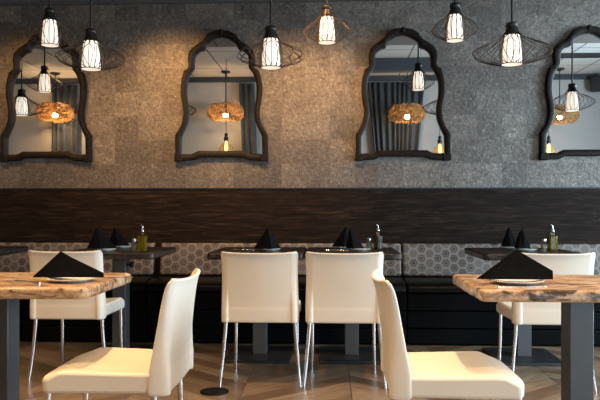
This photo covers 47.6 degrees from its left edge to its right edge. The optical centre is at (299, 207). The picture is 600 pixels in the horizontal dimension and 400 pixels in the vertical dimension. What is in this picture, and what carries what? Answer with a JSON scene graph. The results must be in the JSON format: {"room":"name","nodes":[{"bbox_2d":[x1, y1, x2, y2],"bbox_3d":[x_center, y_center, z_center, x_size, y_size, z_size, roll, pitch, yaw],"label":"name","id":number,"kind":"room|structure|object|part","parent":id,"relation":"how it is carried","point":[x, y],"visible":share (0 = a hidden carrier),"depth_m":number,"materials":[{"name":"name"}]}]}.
{"room":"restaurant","nodes":[
{"label":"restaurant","id":0,"kind":"room"},
{"bbox_2d":[0,0,153,2],"bbox_3d":[-0.285,-2.050,4.877,12.200,0.600,1.680,0,0,3],"label":"ceiling","id":1,"kind":"structure","parent":0,"point":[1,1],"depth_m":5.74,"materials":[{"name":"tile"}]},
{"bbox_2d":[24,0,74,47],"bbox_3d":[-1.762,-1.447,4.792,0.342,0.606,0.340,0,0,-16],"label":"pendant lamp","id":2,"kind":"object","parent":1,"relation":"hanging from","point":[49,38],"visible":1,"depth_m":4.75,"materials":[{"name":"white glass"}]},
{"bbox_3d":[-1.762,-1.233,4.792,0.115,0.173,0.115,0,0,-16],"label":"lamp shade","id":3,"kind":"part","parent":2,"relation":"part of","materials":[{"name":"white glass"}]},
{"bbox_2d":[55,0,125,71],"bbox_3d":[-1.394,-1.337,4.536,0.450,0.827,0.450,0,0,-6],"label":"pendant lamp","id":4,"kind":"object","parent":1,"relation":"hanging from","point":[91,57],"visible":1,"depth_m":4.50,"materials":[{"name":"white glass"}]},
{"bbox_3d":[-1.394,-1.017,4.536,0.126,0.182,0.126,0,0,-6],"label":"lamp shade","id":5,"kind":"part","parent":4,"relation":"part of","materials":[{"name":"white glass"}]},
{"bbox_3d":[-1.394,-1.464,4.536,0.014,0.532,0.014,0,0,16],"label":"cord","id":6,"kind":"part","parent":4,"relation":"part of","materials":[{"name":"black metal"}]},
{"bbox_2d":[237,0,304,69],"bbox_3d":[-0.191,-1.336,4.483,0.445,0.827,0.444,0,0,-35],"label":"pendant lamp","id":7,"kind":"object","parent":1,"relation":"hanging from","point":[270,60],"visible":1,"depth_m":4.44,"materials":[{"name":"white glass"}]},
{"bbox_3d":[-0.191,-1.018,4.483,0.126,0.186,0.126,0,0,-35],"label":"lamp shade","id":8,"kind":"part","parent":7,"relation":"part of","materials":[{"name":"white glass"}]},
{"bbox_3d":[-0.191,-1.466,4.483,0.014,0.528,0.014,0,0,33],"label":"cord","id":9,"kind":"part","parent":7,"relation":"part of","materials":[{"name":"black metal"}]},
{"bbox_2d":[303,0,350,44],"bbox_3d":[0.187,-1.446,4.706,0.330,0.607,0.328,0,0,-2],"label":"pendant lamp","id":10,"kind":"object","parent":1,"relation":"hanging from","point":[327,34],"visible":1,"depth_m":4.67,"materials":[{"name":"white glass"}]},
{"bbox_3d":[0.187,-1.232,4.706,0.115,0.173,0.115,0,0,-2],"label":"lamp shade","id":11,"kind":"part","parent":10,"relation":"part of","materials":[{"name":"white glass"}]},
{"bbox_2d":[431,0,478,42],"bbox_3d":[1.064,-1.448,4.668,0.322,0.603,0.320,0,0,-28],"label":"pendant lamp","id":12,"kind":"object","parent":1,"relation":"hanging from","point":[455,31],"visible":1,"depth_m":4.63,"materials":[{"name":"white glass"}]},
{"bbox_3d":[1.064,-1.236,4.668,0.111,0.173,0.111,0,0,-28],"label":"lamp shade","id":13,"kind":"part","parent":12,"relation":"part of","materials":[{"name":"white glass"}]},
{"bbox_2d":[472,0,552,66],"bbox_3d":[1.376,-1.340,4.414,0.502,0.820,0.502,0,0,-18],"label":"pendant lamp","id":14,"kind":"object","parent":1,"relation":"hanging from","point":[512,55],"visible":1,"depth_m":4.37,"materials":[{"name":"white glass"}]},
{"bbox_3d":[1.376,-1.026,4.414,0.129,0.186,0.129,0,0,-18],"label":"lamp shade","id":15,"kind":"part","parent":14,"relation":"part of","materials":[{"name":"white glass"}]},
{"bbox_3d":[1.376,-1.469,4.414,0.014,0.521,0.014,0,0,-41],"label":"cord","id":16,"kind":"part","parent":14,"relation":"part of","materials":[{"name":"black metal"}]},
{"bbox_2d":[0,0,599,187],"bbox_3d":[-0.246,-0.650,5.766,12.400,3.400,0.100,0,0,3],"label":"wall","id":17,"kind":"structure","parent":0,"point":[312,109],"depth_m":5.70,"materials":[{"name":"stone"}]},
{"bbox_2d":[0,32,92,161],"bbox_3d":[-2.155,-0.944,5.768,0.788,1.104,0.066,0,0,3],"label":"wall mirror","id":18,"kind":"object","parent":17,"relation":"attached to","point":[46,97],"visible":0.88,"depth_m":5.78,"materials":[{"name":"brown wood"}]},
{"bbox_2d":[0,0,415,5],"bbox_3d":[-0.249,-1.739,5.704,12.200,0.022,0.025,0,0,3],"label":"trim","id":19,"kind":"structure","parent":17,"relation":"attached to","point":[154,1],"depth_m":5.74,"materials":[{"name":"grey paint"}]},
{"bbox_2d":[174,29,268,161],"bbox_3d":[-0.659,-0.944,5.702,0.788,1.104,0.066,0,0,3],"label":"wall mirror","id":20,"kind":"object","parent":17,"relation":"attached to","point":[221,94],"visible":0.98,"depth_m":5.71,"materials":[{"name":"mirror"}]},
{"bbox_2d":[0,189,599,277],"bbox_3d":[-0.249,0.447,5.707,12.200,1.207,0.020,0,0,3],"label":"wall paneling","id":21,"kind":"structure","parent":17,"relation":"attached to","point":[429,216],"depth_m":5.68,"materials":[{"name":"brown wood"}]},
{"bbox_2d":[0,187,599,189],"bbox_3d":[-0.249,-0.163,5.702,12.200,0.012,0.028,0,0,3],"label":"trim","id":22,"kind":"structure","parent":17,"relation":"attached to","point":[506,187],"depth_m":5.67,"materials":[{"name":"brown wood"}]},
{"bbox_2d":[355,27,450,160],"bbox_3d":[0.853,-0.944,5.635,0.788,1.104,0.066,0,0,3],"label":"wall mirror","id":23,"kind":"object","parent":17,"relation":"attached to","point":[403,84],"visible":1,"depth_m":5.65,"materials":[{"name":"brown wood"}]},
{"bbox_2d":[539,24,599,159],"bbox_3d":[2.363,-0.944,5.568,0.788,1.104,0.066,0,0,3],"label":"wall mirror","id":24,"kind":"object","parent":17,"relation":"attached to","point":[571,127],"visible":0.99,"depth_m":5.59,"materials":[{"name":"brown wood"}]},
{"bbox_2d":[19,341,599,399],"bbox_3d":[-0.392,1.100,2.470,12.400,0.100,6.700,0,0,3],"label":"floor","id":25,"kind":"structure","parent":0,"point":[249,381],"depth_m":4.21,"materials":[{"name":"brown wood"}]},
{"bbox_2d":[0,246,27,255],"bbox_3d":[-2.462,0.674,4.998,0.658,0.752,0.702,0,0,3],"label":"table","id":26,"kind":"object","parent":25,"relation":"on","point":[4,250],"visible":0.96,"depth_m":5.11,"materials":[{"name":"wood"}]},
{"bbox_2d":[0,272,130,399],"bbox_3d":[-1.245,0.674,2.858,0.928,0.752,0.603,0,0,3],"label":"table","id":27,"kind":"object","parent":25,"relation":"on","point":[11,291],"visible":0.81,"depth_m":2.85,"materials":[{"name":"brown wood"}]},
{"bbox_2d":[13,280,40,283],"bbox_3d":[-1.088,0.294,2.711,0.170,0.010,0.022,0,0,35],"label":"fork","id":28,"kind":"object","parent":27,"relation":"on","point":[13,280],"visible":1,"depth_m":2.70,"materials":[{"name":"silver metal"}]},
{"bbox_2d":[46,277,96,282],"bbox_3d":[-0.923,0.290,2.753,0.196,0.016,0.196,0,0,3],"label":"plate","id":29,"kind":"object","parent":27,"relation":"on","point":[56,279],"visible":0.84,"depth_m":2.74,"materials":[{"name":"white ceramic"}]},
{"bbox_2d":[33,251,103,276],"bbox_3d":[-0.937,0.228,2.772,0.293,0.106,0.067,0,0,1],"label":"folded napkin","id":30,"kind":"object","parent":29,"relation":"on","point":[61,265],"visible":1,"depth_m":2.74,"materials":[{"name":"black fabric"}]},
{"bbox_2d":[97,277,132,277],"bbox_3d":[-0.810,0.296,2.897,0.190,0.004,0.015,0,0,-10],"label":"table knife","id":31,"kind":"object","parent":27,"relation":"on","point":[97,277],"visible":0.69,"depth_m":2.89,"materials":[{"name":"silver metal"}]},
{"bbox_2d":[27,250,124,381],"bbox_3d":[-1.398,0.651,4.292,0.494,0.800,0.532,0,0,3],"label":"cafe chair","id":32,"kind":"object","parent":25,"relation":"on","point":[97,307],"visible":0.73,"depth_m":4.08,"materials":[{"name":"beige leather"}]},
{"bbox_3d":[-1.626,0.841,4.136,0.067,0.422,0.029,0,0,-30],"label":"leg","id":33,"kind":"part","parent":32,"relation":"part of","materials":[{"name":"silver metal"}]},
{"bbox_3d":[-1.588,0.840,4.540,0.026,0.421,0.046,0,0,-23],"label":"leg","id":34,"kind":"part","parent":32,"relation":"part of","materials":[{"name":"silver metal"}]},
{"bbox_3d":[-1.407,0.459,4.089,0.457,0.422,0.129,0,0,3],"label":"backrest","id":35,"kind":"part","parent":32,"relation":"part of","materials":[{"name":"beige leather"}]},
{"bbox_3d":[-1.185,0.841,4.116,0.067,0.422,0.029,0,0,35],"label":"leg","id":36,"kind":"part","parent":32,"relation":"part of","materials":[{"name":"silver metal"}]},
{"bbox_3d":[-1.396,0.625,4.334,0.450,0.079,0.449,0,0,3],"label":"seat","id":37,"kind":"part","parent":32,"relation":"part of","materials":[{"name":"beige leather"}]},
{"bbox_3d":[-1.188,0.840,4.522,0.026,0.421,0.046,0,0,28],"label":"leg","id":38,"kind":"part","parent":32,"relation":"part of","materials":[{"name":"silver metal"}]},
{"bbox_2d":[0,243,157,341],"bbox_3d":[-2.188,0.665,5.527,1.994,0.746,0.450,0,0,3],"label":"banquette","id":39,"kind":"object","parent":25,"relation":"on","point":[144,270],"visible":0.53,"depth_m":5.31,"materials":[{"name":"black leather"}]},
{"bbox_2d":[0,243,155,274],"bbox_3d":[-2.192,0.422,5.696,1.966,0.260,0.112,0,0,3],"label":"cushion","id":40,"kind":"object","parent":39,"relation":"on","point":[18,262],"depth_m":5.66,"materials":[{"name":"fabric"}]},
{"bbox_2d":[106,274,157,291],"bbox_3d":[-2.188,0.603,5.527,1.992,0.094,0.450,0,0,3],"label":"seat cushion","id":41,"kind":"object","parent":39,"relation":"on","point":[138,283],"depth_m":5.31,"materials":[{"name":"black leather"}]},
{"bbox_2d":[65,247,175,349],"bbox_3d":[-1.286,0.674,4.886,0.657,0.752,0.703,0,0,3],"label":"table","id":42,"kind":"object","parent":25,"relation":"on","point":[120,257],"visible":0.62,"depth_m":4.83,"materials":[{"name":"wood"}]},
{"bbox_2d":[96,248,116,250],"bbox_3d":[-1.348,0.290,4.724,0.150,0.016,0.150,0,0,3],"label":"plate","id":43,"kind":"object","parent":42,"relation":"on","point":[103,249],"visible":0.79,"depth_m":4.68,"materials":[{"name":"white ceramic"}]},
{"bbox_2d":[87,228,116,248],"bbox_3d":[-1.373,0.208,4.734,0.200,0.145,0.095,0,0,14],"label":"folded napkin","id":44,"kind":"object","parent":43,"relation":"on","point":[98,240],"visible":1,"depth_m":4.71,"materials":[{"name":"black fabric"}]},
{"bbox_3d":[-1.286,1.040,4.886,0.450,0.020,0.500,0,0,3],"label":"plate","id":45,"kind":"part","parent":42,"relation":"part of","materials":[{"name":"metal"}]},
{"bbox_3d":[-1.215,0.405,4.863,0.048,0.044,0.044,0,0,3],"label":"clamp knob","id":46,"kind":"part","parent":42,"relation":"part of","materials":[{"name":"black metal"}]},
{"bbox_2d":[131,238,137,250],"bbox_3d":[-1.153,0.255,4.735,0.044,0.086,0.044,0,0,3],"label":"salt shaker","id":47,"kind":"object","parent":42,"relation":"on","point":[134,246],"visible":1,"depth_m":4.72,"materials":[{"name":"clear glass"}]},
{"bbox_3d":[-1.153,0.267,4.735,0.044,0.062,0.044,0,0,3],"label":"glass","id":48,"kind":"part","parent":47,"relation":"part of","materials":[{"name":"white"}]},
{"bbox_2d":[138,224,146,250],"bbox_3d":[-1.091,0.206,4.713,0.057,0.185,0.057,0,0,3],"label":"oil bottle","id":49,"kind":"object","parent":42,"relation":"on","point":[142,239],"visible":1,"depth_m":4.68,"materials":[{"name":"yellow glass"}]},
{"bbox_3d":[-1.091,0.245,4.713,0.057,0.105,0.057,0,0,3],"label":"glass","id":50,"kind":"part","parent":49,"relation":"part of","materials":[{"name":"yellow glass"}]},
{"bbox_3d":[-1.325,0.290,5.063,0.150,0.016,0.150,0,0,3],"label":"plate","id":51,"kind":"object","parent":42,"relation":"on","visible":0},
{"bbox_2d":[110,227,129,245],"bbox_3d":[-1.348,0.210,5.062,0.151,0.140,0.100,0,0,40],"label":"folded napkin","id":52,"kind":"object","parent":51,"relation":"on","point":[117,239],"visible":0.87,"depth_m":5.04,"materials":[{"name":"black fabric"}]},
{"bbox_2d":[42,268,200,399],"bbox_3d":[-0.670,0.651,2.642,0.532,0.800,0.494,0,0,3],"label":"cafe chair","id":53,"kind":"object","parent":25,"relation":"on","point":[155,372],"visible":1,"depth_m":2.44,"materials":[{"name":"beige leather"}]},
{"bbox_3d":[-0.917,0.840,2.453,0.046,0.421,0.026,0,0,-23],"label":"leg","id":54,"kind":"part","parent":53,"relation":"part of","materials":[{"name":"silver metal"}]},
{"bbox_3d":[-0.900,0.840,2.853,0.046,0.421,0.026,0,0,28],"label":"leg","id":55,"kind":"part","parent":53,"relation":"part of","materials":[{"name":"silver metal"}]},
{"bbox_3d":[-0.711,0.625,2.644,0.449,0.079,0.450,0,0,3],"label":"seat","id":56,"kind":"part","parent":53,"relation":"part of","materials":[{"name":"beige leather"}]},
{"bbox_3d":[-0.466,0.459,2.633,0.130,0.422,0.457,0,0,3],"label":"backrest","id":57,"kind":"part","parent":53,"relation":"part of","materials":[{"name":"beige leather"}]},
{"bbox_3d":[-0.494,0.841,2.855,0.029,0.422,0.067,0,0,35],"label":"leg","id":58,"kind":"part","parent":53,"relation":"part of","materials":[{"name":"silver metal"}]},
{"bbox_2d":[200,387,228,395],"bbox_3d":[-0.488,1.047,3.885,0.166,0.006,0.166,0,0,3],"label":"floor outlet cover","id":59,"kind":"object","parent":25,"relation":"on","point":[212,391],"visible":1,"depth_m":3.88,"materials":[{"name":"black metal"}]},
{"bbox_2d":[207,247,306,363],"bbox_3d":[-0.283,0.674,4.842,0.648,0.752,0.703,0,0,3],"label":"table","id":60,"kind":"object","parent":25,"relation":"on","point":[260,352],"visible":0.64,"depth_m":4.79,"materials":[{"name":"metal"}]},
{"bbox_3d":[-0.283,1.040,4.842,0.450,0.020,0.500,0,0,3],"label":"plate","id":61,"kind":"part","parent":60,"relation":"part of","materials":[{"name":"metal"}]},
{"bbox_2d":[261,248,280,250],"bbox_3d":[-0.209,0.290,4.734,0.150,0.016,0.150,0,0,3],"label":"plate","id":62,"kind":"object","parent":60,"relation":"on","point":[274,249],"visible":0.83,"depth_m":4.68,"materials":[{"name":"white ceramic"}]},
{"bbox_2d":[254,228,279,248],"bbox_3d":[-0.228,0.209,4.733,0.149,0.143,0.134,0,0,21],"label":"folded napkin","id":63,"kind":"object","parent":62,"relation":"on","point":[267,241],"visible":1,"depth_m":4.70,"materials":[{"name":"black fabric"}]},
{"bbox_2d":[218,251,301,387],"bbox_3d":[-0.227,0.651,4.171,0.494,0.800,0.532,0,0,3],"label":"cafe chair","id":64,"kind":"object","parent":25,"relation":"on","point":[256,287],"visible":1,"depth_m":3.95,"materials":[{"name":"beige leather"}]},
{"bbox_3d":[-0.455,0.841,4.014,0.067,0.422,0.029,0,0,-30],"label":"leg","id":65,"kind":"part","parent":64,"relation":"part of","materials":[{"name":"silver metal"}]},
{"bbox_3d":[-0.416,0.840,4.418,0.026,0.421,0.046,0,0,-23],"label":"leg","id":66,"kind":"part","parent":64,"relation":"part of","materials":[{"name":"silver metal"}]},
{"bbox_3d":[-0.236,0.459,3.967,0.457,0.422,0.130,0,0,3],"label":"backrest","id":67,"kind":"part","parent":64,"relation":"part of","materials":[{"name":"beige leather"}]},
{"bbox_3d":[-0.017,0.840,4.401,0.026,0.421,0.046,0,0,28],"label":"leg","id":68,"kind":"part","parent":64,"relation":"part of","materials":[{"name":"silver metal"}]},
{"bbox_3d":[-0.014,0.841,3.995,0.067,0.422,0.029,0,0,35],"label":"leg","id":69,"kind":"part","parent":64,"relation":"part of","materials":[{"name":"silver metal"}]},
{"bbox_2d":[146,243,405,343],"bbox_3d":[-0.183,0.665,5.439,2.009,0.746,0.450,0,0,3],"label":"banquette","id":70,"kind":"object","parent":25,"relation":"on","point":[207,325],"visible":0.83,"depth_m":5.25,"materials":[{"name":"black leather"}]},
{"bbox_2d":[146,275,405,292],"bbox_3d":[-0.183,0.603,5.439,2.007,0.094,0.450,0,0,3],"label":"seat cushion","id":71,"kind":"object","parent":70,"relation":"on","point":[205,283],"depth_m":5.26,"materials":[{"name":"black leather"}]},
{"bbox_2d":[160,243,400,275],"bbox_3d":[-0.165,0.422,5.607,1.981,0.260,0.112,0,0,3],"label":"cushion","id":72,"kind":"object","parent":70,"relation":"on","point":[187,257],"depth_m":5.60,"materials":[{"name":"fabric"}]},
{"bbox_2d":[302,251,386,388],"bbox_3d":[0.267,0.651,4.149,0.494,0.800,0.532,0,0,3],"label":"cafe chair","id":73,"kind":"object","parent":25,"relation":"on","point":[340,288],"visible":0.84,"depth_m":3.93,"materials":[{"name":"beige leather"}]},
{"bbox_3d":[0.040,0.841,3.992,0.067,0.422,0.029,0,0,-30],"label":"leg","id":74,"kind":"part","parent":73,"relation":"part of","materials":[{"name":"silver metal"}]},
{"bbox_3d":[0.078,0.840,4.396,0.026,0.421,0.046,0,0,-23],"label":"leg","id":75,"kind":"part","parent":73,"relation":"part of","materials":[{"name":"silver metal"}]},
{"bbox_3d":[0.258,0.459,3.945,0.457,0.422,0.130,0,0,3],"label":"backrest","id":76,"kind":"part","parent":73,"relation":"part of","materials":[{"name":"beige leather"}]},
{"bbox_3d":[0.478,0.840,4.379,0.026,0.421,0.046,0,0,28],"label":"leg","id":77,"kind":"part","parent":73,"relation":"part of","materials":[{"name":"silver metal"}]},
{"bbox_3d":[0.480,0.841,3.973,0.067,0.422,0.029,0,0,35],"label":"leg","id":78,"kind":"part","parent":73,"relation":"part of","materials":[{"name":"silver metal"}]},
{"bbox_2d":[304,247,401,364],"bbox_3d":[0.364,0.674,4.814,0.648,0.752,0.703,0,0,3],"label":"table","id":79,"kind":"object","parent":25,"relation":"on","point":[351,353],"visible":0.59,"depth_m":4.76,"materials":[{"name":"metal"}]},
{"bbox_3d":[0.364,1.040,4.814,0.450,0.020,0.500,0,0,3],"label":"plate","id":80,"kind":"part","parent":79,"relation":"part of","materials":[{"name":"metal"}]},
{"bbox_2d":[349,248,370,250],"bbox_3d":[0.417,0.290,4.726,0.150,0.016,0.150,0,0,3],"label":"plate","id":81,"kind":"object","parent":79,"relation":"on","point":[359,249],"visible":0.88,"depth_m":4.68,"materials":[{"name":"white ceramic"}]},
{"bbox_2d":[346,228,363,248],"bbox_3d":[0.382,0.207,4.725,0.092,0.146,0.101,0,0,-33],"label":"folded napkin","id":82,"kind":"object","parent":81,"relation":"on","point":[353,242],"visible":1,"depth_m":4.70,"materials":[{"name":"black fabric"}]},
{"bbox_2d":[366,238,372,249],"bbox_3d":[0.497,0.255,4.863,0.044,0.086,0.044,0,0,3],"label":"salt shaker","id":83,"kind":"object","parent":79,"relation":"on","point":[369,240],"visible":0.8,"depth_m":4.84,"materials":[{"name":"clear glass"}]},
{"bbox_2d":[374,224,381,249],"bbox_3d":[0.555,0.206,4.840,0.057,0.185,0.057,0,0,-3],"label":"oil bottle","id":84,"kind":"object","parent":79,"relation":"on","point":[377,238],"visible":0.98,"depth_m":4.81,"materials":[{"name":"clear glass"}]},
{"bbox_3d":[0.555,0.245,4.840,0.057,0.105,0.057,0,0,-3],"label":"glass","id":85,"kind":"part","parent":84,"relation":"part of","materials":[{"name":"glass"}]},
{"bbox_3d":[0.328,0.290,4.950,0.150,0.016,0.150,0,0,3],"label":"plate","id":86,"kind":"object","parent":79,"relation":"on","visible":0},
{"bbox_2d":[332,227,347,246],"bbox_3d":[0.304,0.208,4.949,0.118,0.145,0.095,0,0,29],"label":"folded napkin","id":87,"kind":"object","parent":86,"relation":"on","point":[341,241],"visible":0.82,"depth_m":4.93,"materials":[{"name":"black fabric"}]},
{"bbox_2d":[371,269,523,399],"bbox_3d":[0.539,0.651,2.579,0.532,0.800,0.494,0,0,3],"label":"cafe chair","id":88,"kind":"object","parent":25,"relation":"on","point":[453,374],"visible":1,"depth_m":2.37,"materials":[{"name":"beige leather"}]},
{"bbox_3d":[0.335,0.459,2.588,0.129,0.422,0.457,0,0,3],"label":"backrest","id":89,"kind":"part","parent":88,"relation":"part of","materials":[{"name":"white leather"}]},
{"bbox_3d":[0.580,0.625,2.577,0.449,0.079,0.450,0,0,3],"label":"seat","id":90,"kind":"part","parent":88,"relation":"part of","materials":[{"name":"beige leather"}]},
{"bbox_2d":[402,243,599,345],"bbox_3d":[1.830,0.665,5.350,2.009,0.746,0.450,0,0,3],"label":"banquette","id":91,"kind":"object","parent":25,"relation":"on","point":[438,311],"visible":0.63,"depth_m":5.18,"materials":[{"name":"black leather"}]},
{"bbox_2d":[402,275,467,293],"bbox_3d":[1.830,0.603,5.350,2.007,0.094,0.450,0,0,3],"label":"seat cushion","id":92,"kind":"object","parent":91,"relation":"on","point":[415,284],"depth_m":5.18,"materials":[{"name":"black leather"}]},
{"bbox_2d":[402,243,599,275],"bbox_3d":[1.837,0.422,5.518,2.003,0.260,0.112,0,0,3],"label":"cushion","id":93,"kind":"object","parent":91,"relation":"on","point":[418,259],"depth_m":5.51,"materials":[{"name":"fabric"}]},
{"bbox_2d":[464,248,582,365],"bbox_3d":[1.556,0.674,4.761,0.682,0.752,0.703,0,0,3],"label":"table","id":94,"kind":"object","parent":25,"relation":"on","point":[526,355],"visible":0.55,"depth_m":4.71,"materials":[{"name":"metal"}]},
{"bbox_2d":[499,246,514,248],"bbox_3d":[1.518,0.290,4.938,0.150,0.016,0.150,0,0,3],"label":"plate","id":95,"kind":"object","parent":94,"relation":"on","point":[499,246],"visible":0.73,"depth_m":4.88,"materials":[{"name":"white ceramic"}]},
{"bbox_2d":[501,227,515,246],"bbox_3d":[1.517,0.209,4.934,0.101,0.142,0.095,0,0,0],"label":"folded napkin","id":96,"kind":"object","parent":95,"relation":"on","point":[509,240],"visible":0.95,"depth_m":4.91,"materials":[{"name":"black fabric"}]},
{"bbox_3d":[1.556,1.040,4.761,0.450,0.020,0.500,0,0,3],"label":"plate","id":97,"kind":"part","parent":94,"relation":"part of","materials":[{"name":"metal"}]},
{"bbox_2d":[515,248,536,251],"bbox_3d":[1.561,0.290,4.696,0.150,0.016,0.150,0,0,3],"label":"plate","id":98,"kind":"object","parent":94,"relation":"on","point":[531,249],"visible":0.88,"depth_m":4.64,"materials":[{"name":"white ceramic"}]},
{"bbox_2d":[514,227,530,248],"bbox_3d":[1.533,0.207,4.694,0.095,0.146,0.101,0,0,-3],"label":"folded napkin","id":99,"kind":"object","parent":98,"relation":"on","point":[522,242],"visible":1,"depth_m":4.66,"materials":[{"name":"black fabric"}]},
{"bbox_2d":[541,238,546,250],"bbox_3d":[1.704,0.255,4.750,0.044,0.086,0.044,0,0,3],"label":"salt shaker","id":100,"kind":"object","parent":94,"relation":"on","point":[543,240],"visible":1,"depth_m":4.73,"materials":[{"name":"clear glass"}]},
{"bbox_3d":[1.704,0.267,4.750,0.044,0.062,0.044,0,0,3],"label":"glass","id":101,"kind":"part","parent":100,"relation":"part of","materials":[{"name":"white"}]},
{"bbox_2d":[547,224,557,250],"bbox_3d":[1.763,0.206,4.747,0.057,0.185,0.057,0,0,3],"label":"oil bottle","id":102,"kind":"object","parent":94,"relation":"on","point":[552,240],"visible":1,"depth_m":4.72,"materials":[{"name":"yellow glass"}]},
{"bbox_3d":[1.763,0.245,4.747,0.057,0.105,0.057,0,0,3],"label":"glass","id":103,"kind":"part","parent":102,"relation":"part of","materials":[{"name":"glass"}]},
{"bbox_2d":[453,274,599,399],"bbox_3d":[1.157,0.674,2.752,0.978,0.752,0.603,0,0,3],"label":"table","id":104,"kind":"object","parent":25,"relation":"on","point":[577,295],"visible":0.84,"depth_m":2.75,"materials":[{"name":"brown wood"}]},
{"bbox_2d":[490,279,544,284],"bbox_3d":[0.854,0.290,2.675,0.210,0.016,0.210,0,0,3],"label":"plate","id":105,"kind":"object","parent":104,"relation":"on","point":[503,281],"visible":0.77,"depth_m":2.65,"materials":[{"name":"white ceramic"}]},
{"bbox_2d":[477,249,552,279],"bbox_3d":[0.845,0.222,2.694,0.293,0.118,0.067,0,0,4],"label":"folded napkin","id":106,"kind":"object","parent":105,"relation":"on","point":[517,265],"visible":1,"depth_m":2.66,"materials":[{"name":"black fabric"}]},
{"bbox_2d":[497,286,546,287],"bbox_3d":[0.834,0.296,2.554,0.190,0.004,0.015,0,0,-4],"label":"table knife","id":107,"kind":"object","parent":104,"relation":"on","point":[497,286],"visible":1,"depth_m":2.55,"materials":[{"name":"silver metal"}]},
{"bbox_2d":[496,252,596,390],"bbox_3d":[1.465,0.651,4.096,0.494,0.800,0.532,0,0,3],"label":"cafe chair","id":108,"kind":"object","parent":25,"relation":"on","point":[520,313],"visible":0.43,"depth_m":3.88,"materials":[{"name":"beige leather"}]},
{"bbox_3d":[1.276,0.840,4.344,0.026,0.421,0.046,0,0,-23],"label":"leg","id":109,"kind":"part","parent":108,"relation":"part of","materials":[{"name":"silver metal"}]},
{"bbox_3d":[1.467,0.625,4.137,0.450,0.079,0.449,0,0,3],"label":"seat","id":110,"kind":"part","parent":108,"relation":"part of","materials":[{"name":"beige leather"}]},
{"bbox_3d":[1.238,0.841,3.939,0.067,0.422,0.029,0,0,-30],"label":"leg","id":111,"kind":"part","parent":108,"relation":"part of","materials":[{"name":"silver metal"}]},
{"bbox_3d":[1.456,0.459,3.893,0.457,0.422,0.130,0,0,3],"label":"backrest","id":112,"kind":"part","parent":108,"relation":"part of","materials":[{"name":"beige leather"}]},
{"bbox_3d":[1.678,0.841,3.920,0.067,0.422,0.029,0,0,35],"label":"leg","id":113,"kind":"part","parent":108,"relation":"part of","materials":[{"name":"silver metal"}]}
]}

